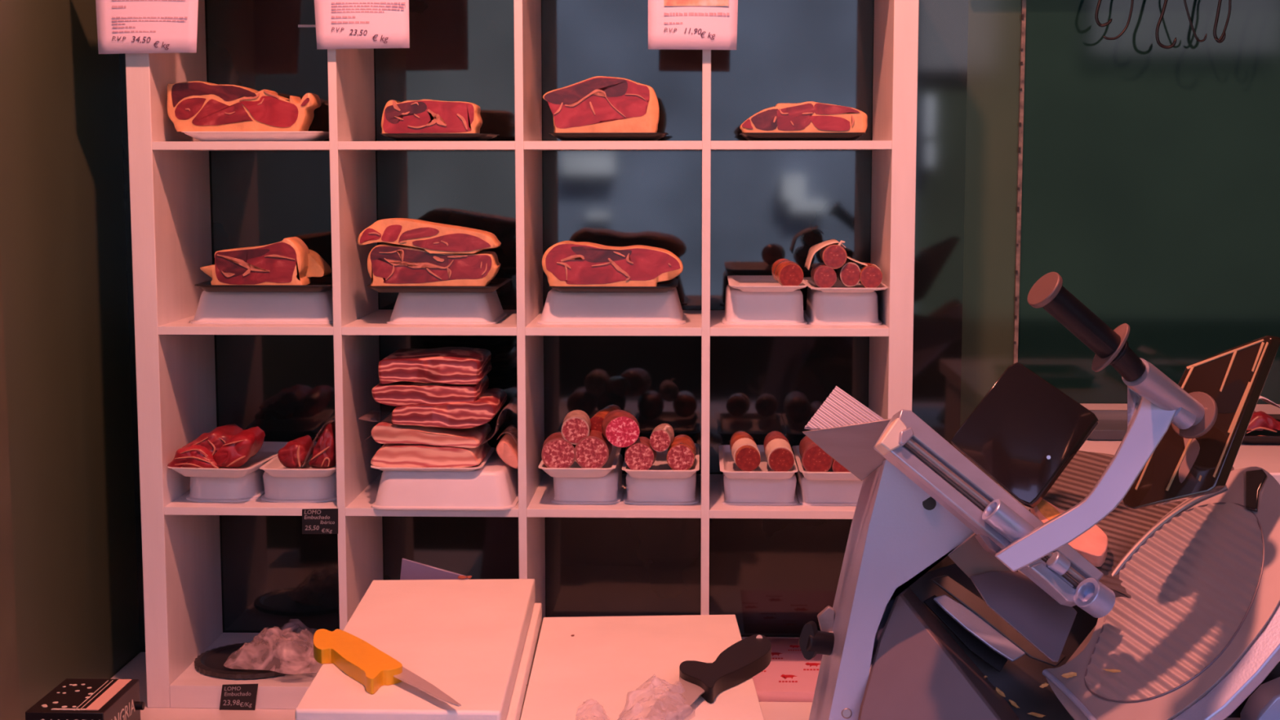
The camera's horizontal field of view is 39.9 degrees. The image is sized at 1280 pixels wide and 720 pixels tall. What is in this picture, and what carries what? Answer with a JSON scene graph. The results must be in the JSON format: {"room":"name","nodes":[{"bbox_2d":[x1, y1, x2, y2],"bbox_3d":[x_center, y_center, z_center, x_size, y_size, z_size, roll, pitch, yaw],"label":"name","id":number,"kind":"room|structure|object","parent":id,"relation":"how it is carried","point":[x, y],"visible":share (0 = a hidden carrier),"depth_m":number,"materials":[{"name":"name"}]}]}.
{"room":"food shop","nodes":[
{"label":"food shop","id":0,"kind":"room"},
{"bbox_2d":[0,0,139,719],"bbox_3d":[-1.204,-0.202,2.052,0.100,3.920,3.395,0,7,2],"label":"wall","id":1,"kind":"structure","parent":0,"point":[63,250],"depth_m":3.39,"materials":[{"name":"green paint"}]},
{"bbox_2d":[0,250,20,719],"bbox_3d":[-1.122,-0.301,2.907,0.004,3.920,0.300,0,7,2],"label":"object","id":2,"kind":"structure","parent":1,"relation":"attached to","point":[9,675],"depth_m":3.10,"materials":[{"name":"black"}]},
{"bbox_2d":[119,0,1279,652],"bbox_3d":[0.725,-0.395,3.712,3.839,3.920,0.080,0,7,2],"label":"window","id":3,"kind":"structure","parent":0,"point":[775,575],"depth_m":3.70,"materials":[{"name":"glass"}]},
{"bbox_2d":[297,24,315,27],"bbox_3d":[-0.697,-0.699,3.686,0.038,0.006,0.001,0,7,2],"label":"sticker","id":4,"kind":"object","parent":3,"relation":"attached to","point":[299,25],"visible":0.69,"depth_m":3.69,"materials":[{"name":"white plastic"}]},
{"bbox_2d":[960,0,1022,483],"bbox_3d":[0.736,-0.395,3.711,0.113,3.920,0.080,0,7,2],"label":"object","id":5,"kind":"structure","parent":3,"relation":"attached to","point":[994,26],"depth_m":3.68,"materials":[{"name":"green paint"}]},
{"bbox_2d":[1013,0,1026,364],"bbox_3d":[0.789,-0.946,3.599,0.009,2.800,0.012,0,7,2],"label":"trim","id":6,"kind":"structure","parent":3,"relation":"attached to","point":[1023,2],"depth_m":3.66,"materials":[{"name":"grey metal"}]},
{"bbox_3d":[1.440,-0.790,3.548,1.600,0.020,0.105,0,7,2],"label":"hook rail","id":7,"kind":"object","parent":3,"relation":"attached to","visible":0},
{"bbox_2d":[1094,0,1111,26],"bbox_3d":[0.930,-0.736,3.529,0.035,0.136,0.006,0,7,2],"label":"hook","id":8,"kind":"object","parent":7,"relation":"hanging from","point":[1096,19],"visible":1,"depth_m":3.53,"materials":[{"name":"metal"}]},
{"bbox_2d":[1103,0,1133,39],"bbox_3d":[0.966,-0.723,3.530,0.071,0.161,0.005,0,7,2],"label":"hook","id":9,"kind":"object","parent":7,"relation":"hanging from","point":[1132,1],"visible":1,"depth_m":3.53,"materials":[{"name":"metal"}]},
{"bbox_2d":[1155,0,1176,48],"bbox_3d":[1.056,-0.714,3.527,0.042,0.179,0.006,0,7,2],"label":"hook","id":10,"kind":"object","parent":7,"relation":"hanging from","point":[1165,3],"visible":1,"depth_m":3.53,"materials":[{"name":"metal"}]},
{"bbox_2d":[1183,0,1206,42],"bbox_3d":[1.104,-0.720,3.525,0.065,0.165,0.004,0,7,2],"label":"hook","id":11,"kind":"object","parent":7,"relation":"hanging from","point":[1184,1],"visible":1,"depth_m":3.53,"materials":[{"name":"metal"}]},
{"bbox_2d":[1213,0,1226,43],"bbox_3d":[1.161,-0.719,3.523,0.031,0.168,0.006,0,7,2],"label":"hook","id":12,"kind":"object","parent":7,"relation":"hanging from","point":[1219,6],"visible":1,"depth_m":3.53,"materials":[{"name":"metal"}]},
{"bbox_2d":[1214,0,1231,41],"bbox_3d":[1.168,-0.716,3.503,0.045,0.163,0.005,0,7,2],"label":"hook","id":13,"kind":"object","parent":7,"relation":"hanging from","point":[1229,1],"visible":1,"depth_m":3.51,"materials":[{"name":"metal"}]},
{"bbox_3d":[0.716,1.802,2.205,3.939,0.100,3.575,0,7,2],"label":"floor","id":14,"kind":"structure","parent":0,"visible":0},
{"bbox_2d":[110,652,295,719],"bbox_3d":[-0.212,1.155,3.371,1.798,0.920,1.013,0,7,2],"label":"countertop","id":15,"kind":"structure","parent":14,"relation":"on","point":[135,668],"depth_m":3.43,"materials":[{"name":"white laminate"}]},
{"bbox_2d":[25,678,144,719],"bbox_3d":[-0.903,0.647,2.891,0.138,0.200,0.182,0,7,2],"label":"carton","id":16,"kind":"object","parent":15,"relation":"on","point":[73,699],"visible":1,"depth_m":2.87,"materials":[{"name":"black cardboard"}]},
{"bbox_2d":[135,701,144,710],"bbox_3d":[-0.838,0.580,2.953,0.012,0.014,0.014,0,7,2],"label":"tap","id":17,"kind":"object","parent":16,"relation":"on","point":[140,705],"depth_m":2.95,"materials":[{"name":"black plastic"}]},
{"bbox_2d":[400,558,469,579],"bbox_3d":[-0.380,0.533,3.120,0.157,0.371,0.006,0,7,2],"label":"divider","id":18,"kind":"object","parent":15,"relation":"on","point":[410,570],"visible":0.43,"depth_m":3.10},
{"bbox_2d":[124,0,919,709],"bbox_3d":[-0.220,-0.075,3.539,1.484,1.486,0.388,0,7,2],"label":"shelf unit","id":19,"kind":"object","parent":15,"relation":"on","point":[170,197],"visible":0.7,"depth_m":3.41,"materials":[{"name":"white laminate"}]},
{"bbox_2d":[95,0,198,53],"bbox_3d":[-0.914,-0.689,3.275,0.204,0.236,0.006,0,7,2],"label":"price sign","id":20,"kind":"object","parent":19,"relation":"attached to","point":[123,26],"visible":1,"depth_m":3.28,"materials":[{"name":"paper"}]},
{"bbox_2d":[186,468,265,502],"bbox_3d":[-0.826,0.236,3.592,0.148,0.055,0.280,0,7,2],"label":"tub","id":21,"kind":"object","parent":19,"relation":"on","point":[250,486],"visible":0.39,"depth_m":3.46,"materials":[{"name":"white plastic"}]},
{"bbox_2d":[167,441,288,477],"bbox_3d":[-0.814,0.201,3.558,0.168,0.021,0.330,1,7,8],"label":"tray","id":22,"kind":"object","parent":21,"relation":"on","point":[268,451],"visible":0.53,"depth_m":3.42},
{"bbox_2d":[167,440,222,469],"bbox_3d":[-0.861,0.179,3.486,0.114,0.049,0.170,0,7,2],"label":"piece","id":23,"kind":"object","parent":22,"relation":"on","point":[193,455],"visible":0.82,"depth_m":3.41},
{"bbox_2d":[181,423,243,455],"bbox_3d":[-0.841,0.157,3.500,0.115,0.058,0.170,0,7,2],"label":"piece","id":24,"kind":"object","parent":23,"relation":"on","point":[214,440],"visible":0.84,"depth_m":3.42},
{"bbox_2d":[208,426,265,468],"bbox_3d":[-0.789,0.168,3.484,0.087,0.070,0.170,0,7,2],"label":"piece of meat","id":25,"kind":"object","parent":22,"relation":"on","point":[244,445],"visible":1,"depth_m":3.40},
{"bbox_2d":[219,683,257,710],"bbox_3d":[-0.784,0.659,3.441,0.078,0.056,0.004,0,7,2],"label":"price tag","id":26,"kind":"object","parent":19,"relation":"attached to","point":[233,696],"visible":1,"depth_m":3.44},
{"bbox_2d":[194,641,312,679],"bbox_3d":[-0.787,0.612,3.599,0.240,0.016,0.240,0,7,2],"label":"disc","id":27,"kind":"object","parent":19,"relation":"on","point":[211,662],"visible":0.52,"depth_m":3.57,"materials":[{"name":"metal"}]},
{"bbox_2d":[223,618,317,674],"bbox_3d":[-0.712,0.570,3.576,0.246,0.062,0.254,0,7,2],"label":"plastic bag","id":28,"kind":"object","parent":27,"relation":"on","point":[285,651],"visible":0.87,"depth_m":3.50,"materials":[{"name":"grey"}]},
{"bbox_2d":[181,131,328,141],"bbox_3d":[-0.740,-0.437,3.451,0.271,0.019,0.200,0,7,2],"label":"tray","id":29,"kind":"object","parent":19,"relation":"on","point":[200,135],"visible":0.77,"depth_m":3.37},
{"bbox_2d":[167,80,320,131],"bbox_3d":[-0.761,-0.491,3.424,0.284,0.096,0.133,0,7,2],"label":"ham","id":30,"kind":"object","parent":29,"relation":"on","point":[194,105],"visible":0.98,"depth_m":3.36,"materials":[{"name":"food"}]},
{"bbox_2d":[190,289,333,324],"bbox_3d":[-0.733,-0.115,3.528,0.287,0.064,0.240,0,7,2],"label":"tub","id":31,"kind":"object","parent":19,"relation":"on","point":[213,308],"visible":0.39,"depth_m":3.42,"materials":[{"name":"white plastic"}]},
{"bbox_2d":[194,276,332,292],"bbox_3d":[-0.718,-0.150,3.486,0.268,0.014,0.250,0,7,2],"label":"tray","id":32,"kind":"object","parent":31,"relation":"on","point":[318,284],"visible":0.48,"depth_m":3.37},
{"bbox_2d":[200,236,331,284],"bbox_3d":[-0.732,-0.195,3.447,0.226,0.092,0.143,0,7,2],"label":"ham","id":33,"kind":"object","parent":32,"relation":"on","point":[288,261],"visible":0.99,"depth_m":3.38,"materials":[{"name":"food"}]},
{"bbox_2d":[261,471,337,502],"bbox_3d":[-0.670,0.236,3.587,0.158,0.055,0.280,0,7,2],"label":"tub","id":34,"kind":"object","parent":19,"relation":"on","point":[277,489],"visible":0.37,"depth_m":3.46,"materials":[{"name":"white plastic"}]},
{"bbox_2d":[259,441,336,477],"bbox_3d":[-0.657,0.201,3.561,0.152,0.019,0.330,0,7,2],"label":"tray","id":35,"kind":"object","parent":34,"relation":"on","point":[273,468],"visible":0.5,"depth_m":3.41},
{"bbox_2d":[277,435,314,468],"bbox_3d":[-0.674,0.177,3.477,0.054,0.054,0.151,0,7,2],"label":"loin end","id":36,"kind":"object","parent":35,"relation":"on","point":[296,452],"visible":0.98,"depth_m":3.41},
{"bbox_2d":[308,419,336,467],"bbox_3d":[-0.617,0.158,3.513,0.058,0.087,0.211,0,7,2],"label":"loin end","id":37,"kind":"object","parent":35,"relation":"on","point":[324,455],"visible":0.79,"depth_m":3.41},
{"bbox_2d":[302,508,337,533],"bbox_3d":[-0.617,0.311,3.399,0.071,0.050,0.004,0,7,2],"label":"price tag","id":38,"kind":"object","parent":19,"relation":"attached to","point":[314,521],"visible":1,"depth_m":3.40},
{"bbox_2d":[314,0,409,49],"bbox_3d":[-0.519,-0.695,3.261,0.182,0.237,0.006,0,7,2],"label":"price sign","id":39,"kind":"object","parent":19,"relation":"attached to","point":[340,24],"visible":1,"depth_m":3.27,"materials":[{"name":"paper"}]},
{"bbox_2d":[380,133,499,141],"bbox_3d":[-0.388,-0.434,3.439,0.210,0.015,0.200,0,7,2],"label":"tray","id":40,"kind":"object","parent":19,"relation":"on","point":[396,136],"visible":0.93,"depth_m":3.35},
{"bbox_2d":[381,99,482,133],"bbox_3d":[-0.398,-0.469,3.414,0.188,0.067,0.133,0,7,2],"label":"ham","id":41,"kind":"object","parent":40,"relation":"on","point":[421,116],"visible":0.95,"depth_m":3.35,"materials":[{"name":"food"}]},
{"bbox_2d":[371,449,518,510],"bbox_3d":[-0.376,0.235,3.524,0.279,0.071,0.300,0,7,2],"label":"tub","id":42,"kind":"object","parent":19,"relation":"on","point":[494,486],"visible":0.59,"depth_m":3.39,"materials":[{"name":"white plastic"}]},
{"bbox_2d":[370,438,491,467],"bbox_3d":[-0.411,0.176,3.492,0.213,0.045,0.200,0,7,2],"label":"bacon slab","id":43,"kind":"object","parent":42,"relation":"on","point":[389,455],"visible":0.65,"depth_m":3.39,"materials":[{"name":"food"}]},
{"bbox_2d":[371,412,491,448],"bbox_3d":[-0.411,0.135,3.492,0.210,0.046,0.210,0,7,2],"label":"bacon slab","id":44,"kind":"object","parent":43,"relation":"on","point":[384,432],"visible":0.73,"depth_m":3.39,"materials":[{"name":"food"}]},
{"bbox_2d":[391,387,506,428],"bbox_3d":[-0.374,0.094,3.484,0.204,0.054,0.210,0,7,2],"label":"bacon slab","id":45,"kind":"object","parent":44,"relation":"on","point":[457,415],"visible":0.76,"depth_m":3.38,"materials":[{"name":"food"}]},
{"bbox_2d":[371,375,488,406],"bbox_3d":[-0.412,0.058,3.489,0.206,0.042,0.200,0,7,2],"label":"bacon slab","id":46,"kind":"object","parent":45,"relation":"on","point":[400,393],"visible":0.77,"depth_m":3.39,"materials":[{"name":"food"}]},
{"bbox_2d":[377,346,491,384],"bbox_3d":[-0.402,0.009,3.481,0.198,0.055,0.200,0,7,2],"label":"bacon slab","id":47,"kind":"object","parent":46,"relation":"on","point":[444,365],"visible":1,"depth_m":3.38,"materials":[{"name":"food"}]},
{"bbox_2d":[370,447,495,471],"bbox_3d":[-0.408,0.197,3.499,0.217,0.009,0.250,0,7,2],"label":"tray","id":48,"kind":"object","parent":42,"relation":"on","point":[482,463],"visible":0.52,"depth_m":3.38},
{"bbox_2d":[496,432,518,468],"bbox_3d":[-0.257,0.179,3.495,0.046,0.056,0.120,0,7,2],"label":"sausage","id":49,"kind":"object","parent":42,"relation":"on","point":[507,447],"visible":0.73,"depth_m":3.44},
{"bbox_2d":[386,290,506,324],"bbox_3d":[-0.383,-0.114,3.516,0.216,0.063,0.240,0,7,2],"label":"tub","id":50,"kind":"object","parent":19,"relation":"on","point":[410,308],"visible":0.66,"depth_m":3.41,"materials":[{"name":"white plastic"}]},
{"bbox_2d":[367,278,512,293],"bbox_3d":[-0.391,-0.147,3.474,0.258,0.013,0.240,0,7,2],"label":"tray","id":51,"kind":"object","parent":50,"relation":"on","point":[495,283],"visible":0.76,"depth_m":3.37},
{"bbox_2d":[367,243,500,285],"bbox_3d":[-0.396,-0.190,3.446,0.251,0.079,0.153,0,7,2],"label":"ham","id":52,"kind":"object","parent":51,"relation":"on","point":[388,264],"visible":0.98,"depth_m":3.37,"materials":[{"name":"food"}]},
{"bbox_2d":[357,217,501,253],"bbox_3d":[-0.403,-0.244,3.435,0.270,0.065,0.153,0,7,2],"label":"ham","id":53,"kind":"object","parent":52,"relation":"on","point":[432,237],"visible":1,"depth_m":3.36,"materials":[{"name":"food"}]},
{"bbox_2d":[551,453,625,504],"bbox_3d":[-0.103,0.236,3.567,0.138,0.058,0.280,0,7,2],"label":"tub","id":54,"kind":"object","parent":19,"relation":"on","point":[608,489],"visible":0.55,"depth_m":3.44,"materials":[{"name":"white plastic"}]},
{"bbox_2d":[537,444,621,477],"bbox_3d":[-0.116,0.199,3.534,0.149,0.021,0.330,0,7,2],"label":"tray","id":55,"kind":"object","parent":54,"relation":"on","point":[575,470],"visible":0.48,"depth_m":3.38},
{"bbox_2d":[541,431,576,467],"bbox_3d":[-0.156,0.176,3.437,0.070,0.064,0.113,0,7,2],"label":"salami","id":56,"kind":"object","parent":55,"relation":"on","point":[557,451],"visible":0.85,"depth_m":3.38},
{"bbox_2d":[560,409,591,444],"bbox_3d":[-0.123,0.129,3.428,0.056,0.057,0.102,0,7,2],"label":"salami","id":57,"kind":"object","parent":56,"relation":"on","point":[576,425],"visible":1,"depth_m":3.38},
{"bbox_2d":[573,430,612,467],"bbox_3d":[-0.090,0.173,3.432,0.070,0.067,0.112,0,7,2],"label":"salami","id":58,"kind":"object","parent":55,"relation":"on","point":[593,451],"visible":0.9,"depth_m":3.38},
{"bbox_2d":[589,404,621,432],"bbox_3d":[-0.066,0.119,3.503,0.046,0.051,0.123,2,7,17],"label":"salami","id":59,"kind":"object","parent":58,"relation":"on","point":[596,420],"visible":0.5,"depth_m":3.45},
{"bbox_2d":[548,132,668,141],"bbox_3d":[-0.058,-0.433,3.428,0.224,0.016,0.200,0,7,2],"label":"tray","id":60,"kind":"object","parent":19,"relation":"on","point":[619,136],"visible":0.94,"depth_m":3.34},
{"bbox_2d":[542,75,659,133],"bbox_3d":[-0.072,-0.491,3.400,0.222,0.107,0.133,0,7,2],"label":"ham","id":61,"kind":"object","parent":60,"relation":"on","point":[597,104],"visible":0.94,"depth_m":3.34,"materials":[{"name":"food"}]},
{"bbox_2d":[537,287,686,324],"bbox_3d":[-0.053,-0.113,3.505,0.288,0.063,0.240,0,7,2],"label":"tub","id":62,"kind":"object","parent":19,"relation":"on","point":[559,308],"visible":0.79,"depth_m":3.40,"materials":[{"name":"white plastic"}]},
{"bbox_2d":[548,278,679,292],"bbox_3d":[-0.048,-0.146,3.462,0.246,0.013,0.240,0,7,2],"label":"tray","id":63,"kind":"object","parent":62,"relation":"on","point":[662,286],"visible":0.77,"depth_m":3.35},
{"bbox_2d":[542,240,683,286],"bbox_3d":[-0.051,-0.190,3.429,0.270,0.084,0.153,0,7,2],"label":"ham","id":64,"kind":"object","parent":63,"relation":"on","point":[565,263],"visible":1,"depth_m":3.36,"materials":[{"name":"food"}]},
{"bbox_2d":[623,471,698,504],"bbox_3d":[0.045,0.237,3.562,0.148,0.058,0.280,0,7,2],"label":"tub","id":65,"kind":"object","parent":19,"relation":"on","point":[638,491],"visible":0.49,"depth_m":3.43,"materials":[{"name":"white plastic"}]},
{"bbox_2d":[622,443,699,478],"bbox_3d":[0.044,0.202,3.530,0.149,0.018,0.330,0,7,2],"label":"tray","id":66,"kind":"object","parent":65,"relation":"on","point":[660,468],"visible":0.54,"depth_m":3.38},
{"bbox_2d":[624,436,656,470],"bbox_3d":[0.002,0.182,3.430,0.062,0.061,0.112,0,7,2],"label":"salami","id":67,"kind":"object","parent":66,"relation":"on","point":[640,455],"visible":0.87,"depth_m":3.38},
{"bbox_2d":[601,409,639,447],"bbox_3d":[-0.039,0.131,3.418,0.072,0.066,0.102,-1,7,-7],"label":"salami","id":68,"kind":"object","parent":67,"relation":"on","point":[620,428],"visible":1,"depth_m":3.37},
{"bbox_2d":[666,434,696,470],"bbox_3d":[0.081,0.179,3.432,0.056,0.058,0.122,0,7,2],"label":"salami","id":69,"kind":"object","parent":66,"relation":"on","point":[681,455],"visible":0.98,"depth_m":3.37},
{"bbox_2d":[649,423,674,452],"bbox_3d":[0.044,0.147,3.425,0.043,0.052,0.091,1,7,8],"label":"salami","id":70,"kind":"object","parent":69,"relation":"on","point":[662,436],"visible":1,"depth_m":3.38,"materials":[{"name":"food"}]},
{"bbox_2d":[648,0,737,49],"bbox_3d":[0.099,-0.690,3.240,0.169,0.237,0.006,0,7,2],"label":"price sign","id":71,"kind":"object","parent":19,"relation":"attached to","point":[673,24],"visible":1,"depth_m":3.25,"materials":[{"name":"paper"}]},
{"bbox_2d":[663,0,728,5],"bbox_3d":[0.104,-0.687,3.237,0.119,0.072,0.001,0,7,2],"label":"picture","id":72,"kind":"object","parent":71,"relation":"attached to","point":[666,2],"depth_m":3.24},
{"bbox_2d":[720,473,797,505],"bbox_3d":[0.238,0.237,3.555,0.148,0.058,0.280,0,7,2],"label":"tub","id":73,"kind":"object","parent":19,"relation":"on","point":[733,491],"visible":0.52,"depth_m":3.42,"materials":[{"name":"white plastic"}]},
{"bbox_2d":[718,444,798,479],"bbox_3d":[0.233,0.204,3.523,0.150,0.016,0.320,0,7,2],"label":"tray","id":74,"kind":"object","parent":73,"relation":"on","point":[727,464],"visible":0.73,"depth_m":3.42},
{"bbox_2d":[729,431,760,471],"bbox_3d":[0.204,0.176,3.443,0.052,0.060,0.153,0,7,-2],"label":"chorizo","id":75,"kind":"object","parent":74,"relation":"on","point":[745,453],"visible":1,"depth_m":3.38,"materials":[{"name":"food"}]},
{"bbox_2d":[763,431,794,471],"bbox_3d":[0.271,0.178,3.441,0.056,0.063,0.153,0,7,2],"label":"chorizo","id":76,"kind":"object","parent":74,"relation":"on","point":[778,451],"visible":1,"depth_m":3.37,"materials":[{"name":"food"}]},
{"bbox_2d":[721,284,807,325],"bbox_3d":[0.245,-0.113,3.499,0.164,0.065,0.250,0,7,2],"label":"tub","id":77,"kind":"object","parent":19,"relation":"on","point":[741,308],"visible":0.81,"depth_m":3.38,"materials":[{"name":"white plastic"}]},
{"bbox_2d":[727,275,808,292],"bbox_3d":[0.249,-0.150,3.476,0.150,0.013,0.300,0,7,2],"label":"tray","id":78,"kind":"object","parent":77,"relation":"on","point":[751,283],"visible":0.76,"depth_m":3.48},
{"bbox_2d":[771,258,803,285],"bbox_3d":[0.281,-0.168,3.394,0.050,0.052,0.122,-1,7,-6],"label":"chorizo","id":79,"kind":"object","parent":78,"relation":"on","point":[785,272],"visible":0.96,"depth_m":3.34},
{"bbox_2d":[739,132,865,140],"bbox_3d":[0.312,-0.432,3.415,0.235,0.015,0.200,0,7,2],"label":"tray","id":80,"kind":"object","parent":19,"relation":"on","point":[815,135],"visible":0.92,"depth_m":3.33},
{"bbox_2d":[739,101,867,133],"bbox_3d":[0.312,-0.466,3.389,0.240,0.058,0.133,0,7,2],"label":"ham","id":81,"kind":"object","parent":80,"relation":"on","point":[809,117],"visible":0.97,"depth_m":3.33,"materials":[{"name":"food"}]},
{"bbox_2d":[794,458,862,506],"bbox_3d":[0.387,0.239,3.550,0.144,0.056,0.280,0,7,2],"label":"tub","id":82,"kind":"object","parent":19,"relation":"on","point":[809,492],"visible":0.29,"depth_m":3.42,"materials":[{"name":"white plastic"}]},
{"bbox_2d":[791,445,862,480],"bbox_3d":[0.384,0.205,3.518,0.147,0.018,0.320,0,7,2],"label":"tray","id":83,"kind":"object","parent":82,"relation":"on","point":[830,474],"visible":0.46,"depth_m":3.37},
{"bbox_2d":[799,435,832,471],"bbox_3d":[0.342,0.181,3.440,0.059,0.065,0.152,0,7,2],"label":"chorizo","id":84,"kind":"object","parent":83,"relation":"on","point":[814,459],"visible":0.66,"depth_m":3.37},
{"bbox_2d":[831,457,849,471],"bbox_3d":[0.390,0.195,3.441,0.041,0.040,0.151,0,7,2],"label":"chorizo","id":85,"kind":"object","parent":83,"relation":"on","point":[836,466],"visible":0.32,"depth_m":3.37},
{"bbox_2d":[803,287,881,325],"bbox_3d":[0.399,-0.112,3.494,0.142,0.064,0.250,0,7,2],"label":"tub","id":86,"kind":"object","parent":19,"relation":"on","point":[823,308],"visible":0.68,"depth_m":3.38,"materials":[{"name":"white plastic"}]},
{"bbox_2d":[803,277,888,292],"bbox_3d":[0.400,-0.148,3.470,0.149,0.011,0.300,0,7,2],"label":"tray","id":87,"kind":"object","parent":86,"relation":"on","point":[838,286],"visible":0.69,"depth_m":3.35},
{"bbox_2d":[810,262,836,287],"bbox_3d":[0.353,-0.163,3.393,0.046,0.045,0.121,0,7,2],"label":"chorizo","id":88,"kind":"object","parent":87,"relation":"on","point":[823,275],"visible":0.97,"depth_m":3.33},
{"bbox_2d":[819,240,847,268],"bbox_3d":[0.370,-0.206,3.390,0.046,0.054,0.121,0,7,2],"label":"chorizo","id":89,"kind":"object","parent":88,"relation":"on","point":[833,255],"visible":0.95,"depth_m":3.33,"materials":[{"name":"food"}]},
{"bbox_2d":[804,239,846,270],"bbox_3d":[0.357,-0.203,3.405,0.073,0.056,0.128,0,7,2],"label":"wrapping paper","id":90,"kind":"object","parent":89,"relation":"on","point":[816,247],"visible":0.94,"depth_m":3.40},
{"bbox_2d":[835,259,860,286],"bbox_3d":[0.402,-0.169,3.401,0.042,0.048,0.121,0,7,2],"label":"chorizo","id":91,"kind":"object","parent":87,"relation":"on","point":[848,273],"visible":0.94,"depth_m":3.34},
{"bbox_2d":[858,262,882,288],"bbox_3d":[0.440,-0.163,3.390,0.044,0.045,0.121,0,7,2],"label":"chorizo","id":92,"kind":"object","parent":87,"relation":"on","point":[870,276],"visible":0.93,"depth_m":3.33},
{"bbox_2d":[846,255,880,270],"bbox_3d":[0.428,-0.187,3.406,0.070,0.033,0.126,0,7,2],"label":"wrapping paper","id":93,"kind":"object","parent":92,"relation":"on","point":[848,257],"visible":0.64,"depth_m":3.38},
{"bbox_3d":[-0.159,0.624,2.826,0.511,0.259,0.295,0,7,2],"label":"stand","id":94,"kind":"object","parent":15,"relation":"on","visible":0},
{"bbox_2d":[506,603,542,719],"bbox_3d":[-0.309,0.484,2.663,0.280,0.055,0.724,0,7,0],"label":"cutting board","id":95,"kind":"object","parent":94,"relation":"on","point":[514,711],"visible":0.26,"depth_m":2.67,"materials":[{"name":"plastic"}]},
{"bbox_2d":[294,578,535,719],"bbox_3d":[-0.320,0.436,2.663,0.278,0.040,0.734,0,7,0],"label":"cutting board","id":96,"kind":"object","parent":95,"relation":"on","point":[466,638],"visible":0.94,"depth_m":2.60,"materials":[{"name":"plastic"}]},
{"bbox_2d":[313,628,461,706],"bbox_3d":[-0.366,0.430,2.442,0.075,0.022,0.416,-4,8,-33],"label":"knife","id":97,"kind":"object","parent":96,"relation":"on","point":[359,660],"visible":1,"depth_m":2.45,"materials":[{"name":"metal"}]},
{"bbox_2d":[520,614,764,719],"bbox_3d":[0.007,0.499,2.628,0.372,0.032,0.823,0,7,2],"label":"cutting board","id":98,"kind":"object","parent":94,"relation":"on","point":[606,659],"visible":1,"depth_m":2.73,"materials":[{"name":"plastic"}]},
{"bbox_2d":[575,699,605,719],"bbox_3d":[-0.064,0.494,2.461,0.054,0.015,0.161,0,7,2],"label":"plastic film","id":99,"kind":"object","parent":98,"relation":"on","point":[596,701],"visible":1,"depth_m":2.48,"materials":[{"name":"white"}]},
{"bbox_2d":[618,677,689,719],"bbox_3d":[0.022,0.479,2.469,0.107,0.044,0.281,2,7,13],"label":"plastic film","id":100,"kind":"object","parent":98,"relation":"on","point":[630,694],"visible":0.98,"depth_m":2.48,"materials":[{"name":"white"}]},
{"bbox_2d":[644,634,771,719],"bbox_3d":[0.089,0.471,2.604,0.096,0.029,0.469,3,7,27],"label":"knife","id":101,"kind":"object","parent":98,"relation":"on","point":[748,657],"visible":0.99,"depth_m":2.61,"materials":[{"name":"black plastic"}]},
{"bbox_2d":[759,702,812,719],"bbox_3d":[0.888,1.159,2.192,2.797,1.180,1.008,0,7,2],"label":"bench","id":102,"kind":"object","parent":14,"relation":"on","point":[771,710],"visible":0.02,"depth_m":2.60,"materials":[{"name":"white laminate"}]},
{"bbox_2d":[744,637,822,702],"bbox_3d":[0.331,0.631,3.590,0.226,0.028,0.383,0,7,2],"label":"paper","id":103,"kind":"object","parent":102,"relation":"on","point":[788,677],"visible":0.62,"depth_m":3.50,"materials":[{"name":"paper"}]},
{"bbox_2d":[799,271,1279,719],"bbox_3d":[0.596,0.208,2.333,0.760,0.678,0.520,0,7,2],"label":"meat slicer","id":104,"kind":"object","parent":102,"relation":"on","point":[1184,600],"visible":1,"depth_m":2.29,"materials":[{"name":"metal"}]},
{"bbox_2d":[969,570,1076,662],"bbox_3d":[0.497,0.330,2.291,0.132,0.106,0.057,3,7,24],"label":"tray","id":105,"kind":"object","parent":104,"relation":"on","point":[1024,602],"depth_m":2.28,"materials":[{"name":"metal"}]},
{"bbox_2d":[1027,711,1044,717],"bbox_3d":[0.532,0.476,2.365,0.026,0.007,0.004,0,7,2],"label":"scrap","id":106,"kind":"object","parent":104,"relation":"on","point":[1033,713],"visible":1,"depth_m":2.36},
{"bbox_2d":[1061,671,1076,678],"bbox_3d":[0.552,0.405,2.268,0.021,0.008,0.005,0,7,2],"label":"scrap","id":107,"kind":"object","parent":104,"relation":"on","point":[1069,674],"visible":1,"depth_m":2.27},
{"bbox_2d":[1030,498,1108,567],"bbox_3d":[0.576,0.232,2.386,0.121,0.078,0.080,4,8,32],"label":"ham piece","id":108,"kind":"object","parent":104,"relation":"on","point":[1092,544],"visible":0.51,"depth_m":2.36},
{"bbox_2d":[997,403,1279,575],"bbox_3d":[1.629,0.874,3.369,1.800,1.476,0.823,0,7,2],"label":"countertop","id":109,"kind":"structure","parent":14,"relation":"on","point":[1267,457],"depth_m":3.13,"materials":[{"name":"white laminate"}]},
{"bbox_2d":[1087,409,1127,440],"bbox_3d":[0.911,0.124,3.337,0.204,0.022,0.260,0,7,2],"label":"tray","id":110,"kind":"object","parent":109,"relation":"on","point":[1112,425],"visible":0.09,"depth_m":3.38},
{"bbox_2d":[1241,413,1279,444],"bbox_3d":[1.194,0.130,3.297,0.240,0.018,0.280,0,7,2],"label":"tray","id":111,"kind":"object","parent":109,"relation":"on","point":[1268,437],"visible":0.16,"depth_m":3.17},
{"bbox_2d":[1246,410,1279,435],"bbox_3d":[1.158,0.113,3.294,0.135,0.054,0.170,0,7,2],"label":"meat","id":112,"kind":"object","parent":111,"relation":"on","point":[1260,420],"visible":0.52,"depth_m":3.21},
{"bbox_2d":[1258,395,1279,408],"bbox_3d":[1.189,0.078,3.327,0.097,0.032,0.130,0,7,2],"label":"wrapping paper","id":113,"kind":"object","parent":112,"relation":"on","point":[1264,399],"visible":0.43,"depth_m":3.31,"materials":[{"name":"white paper"}]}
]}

